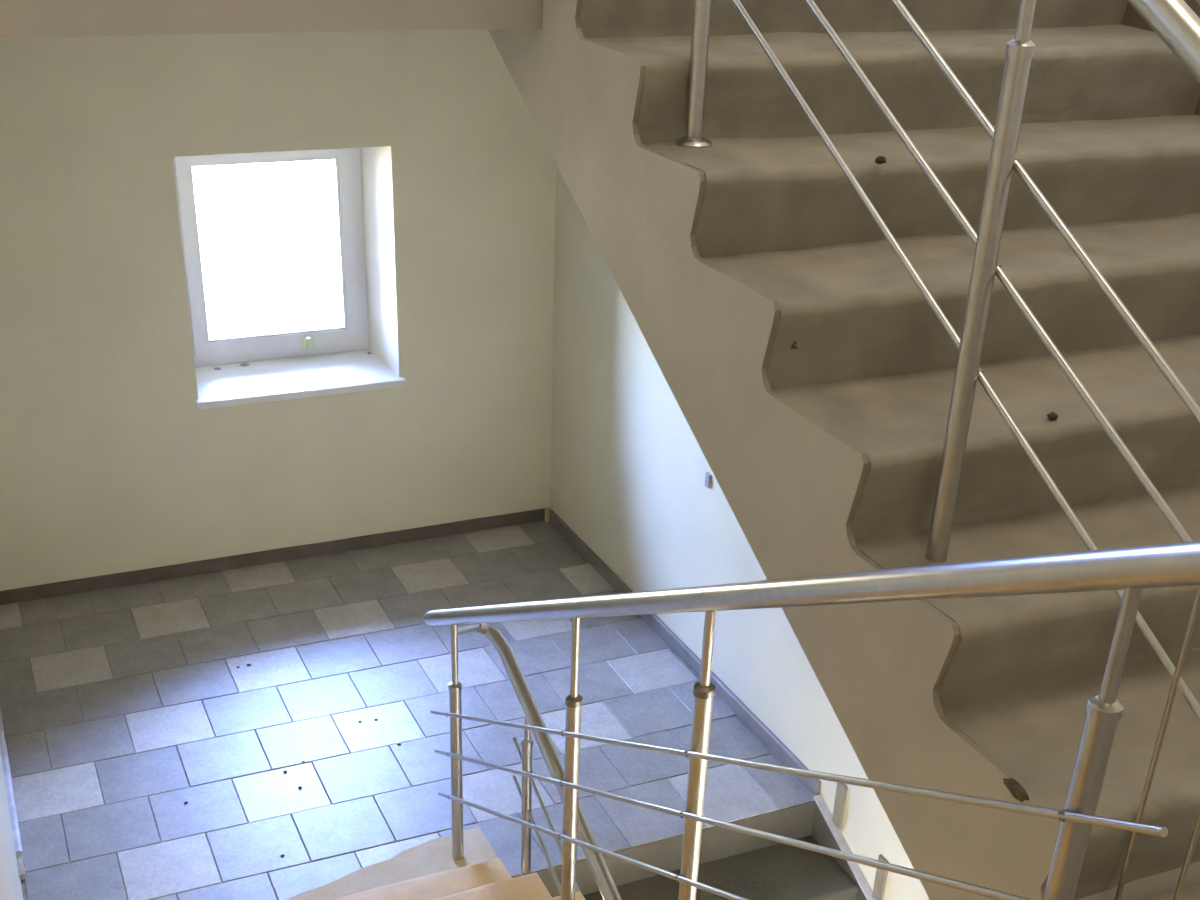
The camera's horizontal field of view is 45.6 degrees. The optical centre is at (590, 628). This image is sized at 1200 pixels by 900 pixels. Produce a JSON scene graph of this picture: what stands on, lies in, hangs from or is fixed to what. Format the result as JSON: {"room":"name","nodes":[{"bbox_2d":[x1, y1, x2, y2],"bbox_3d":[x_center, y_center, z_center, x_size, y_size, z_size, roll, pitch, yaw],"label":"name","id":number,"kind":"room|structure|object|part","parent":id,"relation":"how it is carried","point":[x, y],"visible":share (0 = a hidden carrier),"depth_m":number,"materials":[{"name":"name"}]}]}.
{"room":"stairwell","nodes":[
{"label":"stairwell","id":0,"kind":"room"},
{"bbox_2d":[0,751,22,899],"bbox_3d":[-1.699,-0.674,3.216,0.250,7.900,5.250,-11,31,-22],"label":"wall","id":1,"kind":"structure","parent":0,"point":[10,881],"depth_m":4.11,"materials":[{"name":"beige paint"}]},
{"bbox_2d":[0,709,25,879],"bbox_3d":[-2.284,0.339,5.507,0.021,0.071,2.060,-11,31,-22],"label":"baseboard","id":2,"kind":"structure","parent":1,"relation":"attached to","point":[4,755],"depth_m":4.97,"materials":[{"name":"grey tile"}]},
{"bbox_2d":[0,0,542,37],"bbox_3d":[-0.588,-2.265,4.536,3.299,0.367,2.610,-11,31,-22],"label":"ceiling","id":3,"kind":"structure","parent":0,"point":[18,18],"depth_m":3.28,"materials":[{"name":"beige paint"}]},
{"bbox_2d":[0,29,555,590],"bbox_3d":[-1.226,-2.266,6.119,3.799,7.900,0.420,-11,31,-22],"label":"wall","id":4,"kind":"structure","parent":0,"point":[110,463],"depth_m":6.25,"materials":[{"name":"beige paint"}]},
{"bbox_2d":[0,508,544,604],"bbox_3d":[-1.465,-0.353,6.816,2.719,0.063,0.017,-11,31,-22],"label":"baseboard","id":5,"kind":"structure","parent":4,"relation":"attached to","point":[101,582],"depth_m":6.77,"materials":[{"name":"grey tile"}]},
{"bbox_2d":[173,148,405,409],"bbox_3d":[-1.362,-1.600,6.381,0.954,1.052,0.409,-11,31,-22],"label":"window","id":6,"kind":"structure","parent":4,"relation":"in","point":[303,363],"depth_m":6.54,"materials":[{"name":"white plastic"}]},
{"bbox_3d":[-1.450,-1.719,6.467,0.772,0.908,0.073,-11,31,-22],"label":"sash","id":7,"kind":"part","parent":6,"relation":"part of","materials":[{"name":"white plastic"}]},
{"bbox_3d":[-1.362,-1.158,6.586,0.954,0.081,0.334,-11,31,-22],"label":"sill","id":8,"kind":"part","parent":6,"relation":"part of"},
{"bbox_3d":[-1.316,-1.334,6.673,0.020,0.052,0.022,-11,31,-22],"label":"latch lever","id":9,"kind":"part","parent":6,"relation":"part of","materials":[{"name":"white metal"}]},
{"bbox_2d":[544,507,551,521],"bbox_3d":[-0.217,-0.583,7.310,0.032,0.066,0.032,-11,31,-22],"label":"trim","id":10,"kind":"structure","parent":4,"relation":"attached to","point":[547,509],"depth_m":7.29,"materials":[{"name":"grey tile"}]},
{"bbox_2d":[0,521,814,899],"bbox_3d":[-0.910,0.384,5.809,2.739,0.225,2.735,-11,31,-22],"label":"floor","id":11,"kind":"structure","parent":0,"point":[122,707],"depth_m":5.58,"materials":[{"name":"grey tile"}]},
{"bbox_2d":[335,858,585,899],"bbox_3d":[-0.405,1.017,3.086,1.431,1.749,2.623,-11,31,-22],"label":"staircase","id":12,"kind":"structure","parent":11,"relation":"on","point":[487,880],"depth_m":4.45,"materials":[{"name":"paint"}]},
{"bbox_2d":[450,623,621,899],"bbox_3d":[-0.032,0.891,4.172,0.223,1.250,1.914,-11,31,-22],"label":"stair railing","id":13,"kind":"object","parent":11,"relation":"on","point":[532,715],"visible":0.96,"depth_m":4.53,"materials":[{"name":"silver metal"}]},
{"bbox_3d":[-0.210,0.593,4.713,0.034,0.525,0.034,-11,31,-22],"label":"post","id":14,"kind":"part","parent":13,"relation":"part of","materials":[{"name":"silver metal"}]},
{"bbox_3d":[0.058,1.149,4.306,0.011,0.675,1.605,-11,31,-22],"label":"rail rod","id":15,"kind":"part","parent":13,"relation":"part of","materials":[{"name":"silver metal"}]},
{"bbox_3d":[0.063,1.016,4.232,0.011,0.675,1.605,-11,31,-22],"label":"rail rod","id":16,"kind":"part","parent":13,"relation":"part of","materials":[{"name":"silver metal"}]},
{"bbox_2d":[424,541,1199,899],"bbox_3d":[0.235,0.285,2.941,0.057,2.801,3.701,-11,31,-22],"label":"stair railing","id":17,"kind":"object","parent":11,"relation":"on","point":[1131,570],"visible":1,"depth_m":2.34,"materials":[{"name":"silver metal"}]},
{"bbox_3d":[-0.442,0.484,4.721,0.039,0.686,0.039,-11,31,-22],"label":"post","id":18,"kind":"part","parent":17,"relation":"part of","materials":[{"name":"silver metal"}]},
{"bbox_3d":[-0.051,0.466,3.743,0.039,0.659,0.039,-11,31,-22],"label":"post","id":19,"kind":"part","parent":17,"relation":"part of","materials":[{"name":"silver metal"}]},
{"bbox_3d":[0.118,0.546,3.292,0.012,1.604,2.996,-11,31,-22],"label":"rail rod","id":20,"kind":"part","parent":17,"relation":"part of","materials":[{"name":"silver metal"}]},
{"bbox_3d":[0.220,0.433,3.056,0.039,0.712,0.039,-11,31,-22],"label":"post","id":21,"kind":"part","parent":17,"relation":"part of","materials":[{"name":"silver metal"}]},
{"bbox_3d":[0.117,0.397,3.225,0.012,1.620,3.026,-11,31,-22],"label":"rail rod","id":22,"kind":"part","parent":17,"relation":"part of","materials":[{"name":"silver metal"}]},
{"bbox_3d":[0.084,0.263,3.247,0.012,1.554,2.902,-11,31,-22],"label":"rail rod","id":23,"kind":"part","parent":17,"relation":"part of","materials":[{"name":"silver metal"}]},
{"bbox_3d":[0.250,-0.060,2.751,0.052,2.013,3.701,-11,31,-22],"label":"handrail","id":24,"kind":"part","parent":17,"relation":"part of","materials":[{"name":"silver metal"}]},
{"bbox_3d":[0.645,0.425,1.998,0.039,0.746,0.039,-11,31,-22],"label":"post","id":25,"kind":"part","parent":17,"relation":"part of","materials":[{"name":"silver metal"}]},
{"bbox_2d":[550,164,929,899],"bbox_3d":[1.122,0.255,5.188,0.560,4.540,5.250,-11,31,-22],"label":"wall","id":26,"kind":"structure","parent":0,"point":[628,470],"depth_m":6.07,"materials":[{"name":"beige paint"}]},
{"bbox_2d":[549,510,820,795],"bbox_3d":[0.313,0.001,6.293,0.017,0.063,2.610,-11,31,-22],"label":"baseboard","id":27,"kind":"structure","parent":26,"relation":"attached to","point":[784,754],"depth_m":6.03,"materials":[{"name":"grey tile"}]},
{"bbox_2d":[705,472,711,487],"bbox_3d":[0.467,-0.586,5.644,0.012,0.057,0.032,-11,31,-22],"label":"wall bracket","id":28,"kind":"object","parent":26,"relation":"attached to","point":[708,476],"visible":1,"depth_m":5.64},
{"bbox_2d":[811,782,888,899],"bbox_3d":[1.183,1.457,4.792,0.032,1.265,1.780,-11,31,-22],"label":"trim","id":29,"kind":"structure","parent":26,"relation":"attached to","point":[826,827],"depth_m":5.14,"materials":[{"name":"concrete"}]},
{"bbox_2d":[1147,883,1199,899],"bbox_3d":[1.623,0.532,2.540,1.690,0.240,0.390,-11,31,-22],"label":"floor","id":30,"kind":"structure","parent":0,"point":[1192,892],"depth_m":2.40,"materials":[{"name":"brown concrete"}]},
{"bbox_2d":[488,0,1199,899],"bbox_3d":[1.067,-0.533,3.382,1.713,1.821,3.085,-11,31,-22],"label":"concrete staircase","id":31,"kind":"structure","parent":30,"relation":"on","point":[809,370],"depth_m":3.01,"materials":[{"name":"beige paint"}]},
{"bbox_2d":[875,156,885,163],"bbox_3d":[0.632,-1.019,3.105,0.026,0.018,0.018,-11,31,-22],"label":"crumb","id":32,"kind":"object","parent":31,"relation":"on","point":[880,159],"visible":1,"depth_m":3.10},
{"bbox_2d":[675,0,1199,899],"bbox_3d":[0.543,-0.962,2.526,0.084,2.319,2.424,-11,31,-22],"label":"stair railing","id":33,"kind":"object","parent":31,"relation":"on","point":[1174,22],"visible":1,"depth_m":2.36,"materials":[{"name":"silver metal"}]},
{"bbox_3d":[0.248,-1.479,3.018,0.039,0.881,0.039,-11,31,-22],"label":"post","id":34,"kind":"part","parent":33,"relation":"part of","materials":[{"name":"silver metal"}]},
{"bbox_3d":[0.659,-0.518,2.446,0.039,0.892,0.039,-11,31,-22],"label":"post","id":35,"kind":"part","parent":33,"relation":"part of","materials":[{"name":"silver metal"}]},
{"bbox_3d":[0.573,-0.870,2.562,0.013,1.135,2.156,-11,31,-22],"label":"rail rod","id":36,"kind":"part","parent":33,"relation":"part of","materials":[{"name":"silver metal"}]},
{"bbox_3d":[0.579,-1.024,2.477,0.013,1.161,2.156,-11,31,-22],"label":"rail rod","id":37,"kind":"part","parent":33,"relation":"part of","materials":[{"name":"silver metal"}]},
{"bbox_3d":[0.559,-1.399,2.284,0.050,1.320,2.424,-11,31,-22],"label":"handrail","id":38,"kind":"part","parent":33,"relation":"part of","materials":[{"name":"silver metal"}]},
{"bbox_2d":[1047,412,1057,419],"bbox_3d":[0.904,-0.414,2.784,0.021,0.018,0.018,-2,29,-8],"label":"crumb","id":39,"kind":"object","parent":31,"relation":"on","point":[1052,416],"visible":1,"depth_m":2.78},
{"bbox_3d":[0.808,3.935,2.861,2.990,0.340,6.770,-11,31,-22],"label":"floor","id":40,"kind":"structure","parent":0,"visible":0},
{"bbox_2d":[513,801,858,899],"bbox_3d":[0.780,1.987,4.416,1.223,1.557,2.630,-11,31,-22],"label":"staircase","id":41,"kind":"structure","parent":40,"relation":"on","point":[750,867],"depth_m":5.08,"materials":[{"name":"concrete"}]},
{"bbox_3d":[2.394,-1.785,2.180,0.250,4.700,9.200,-11,31,-22],"label":"wall","id":42,"kind":"structure","parent":0,"visible":0},
{"bbox_2d":[1121,0,1199,114],"bbox_3d":[1.895,-0.907,3.437,0.035,1.444,2.200,-11,31,-22],"label":"trim","id":43,"kind":"structure","parent":42,"relation":"attached to","point":[1131,17],"depth_m":3.95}
]}

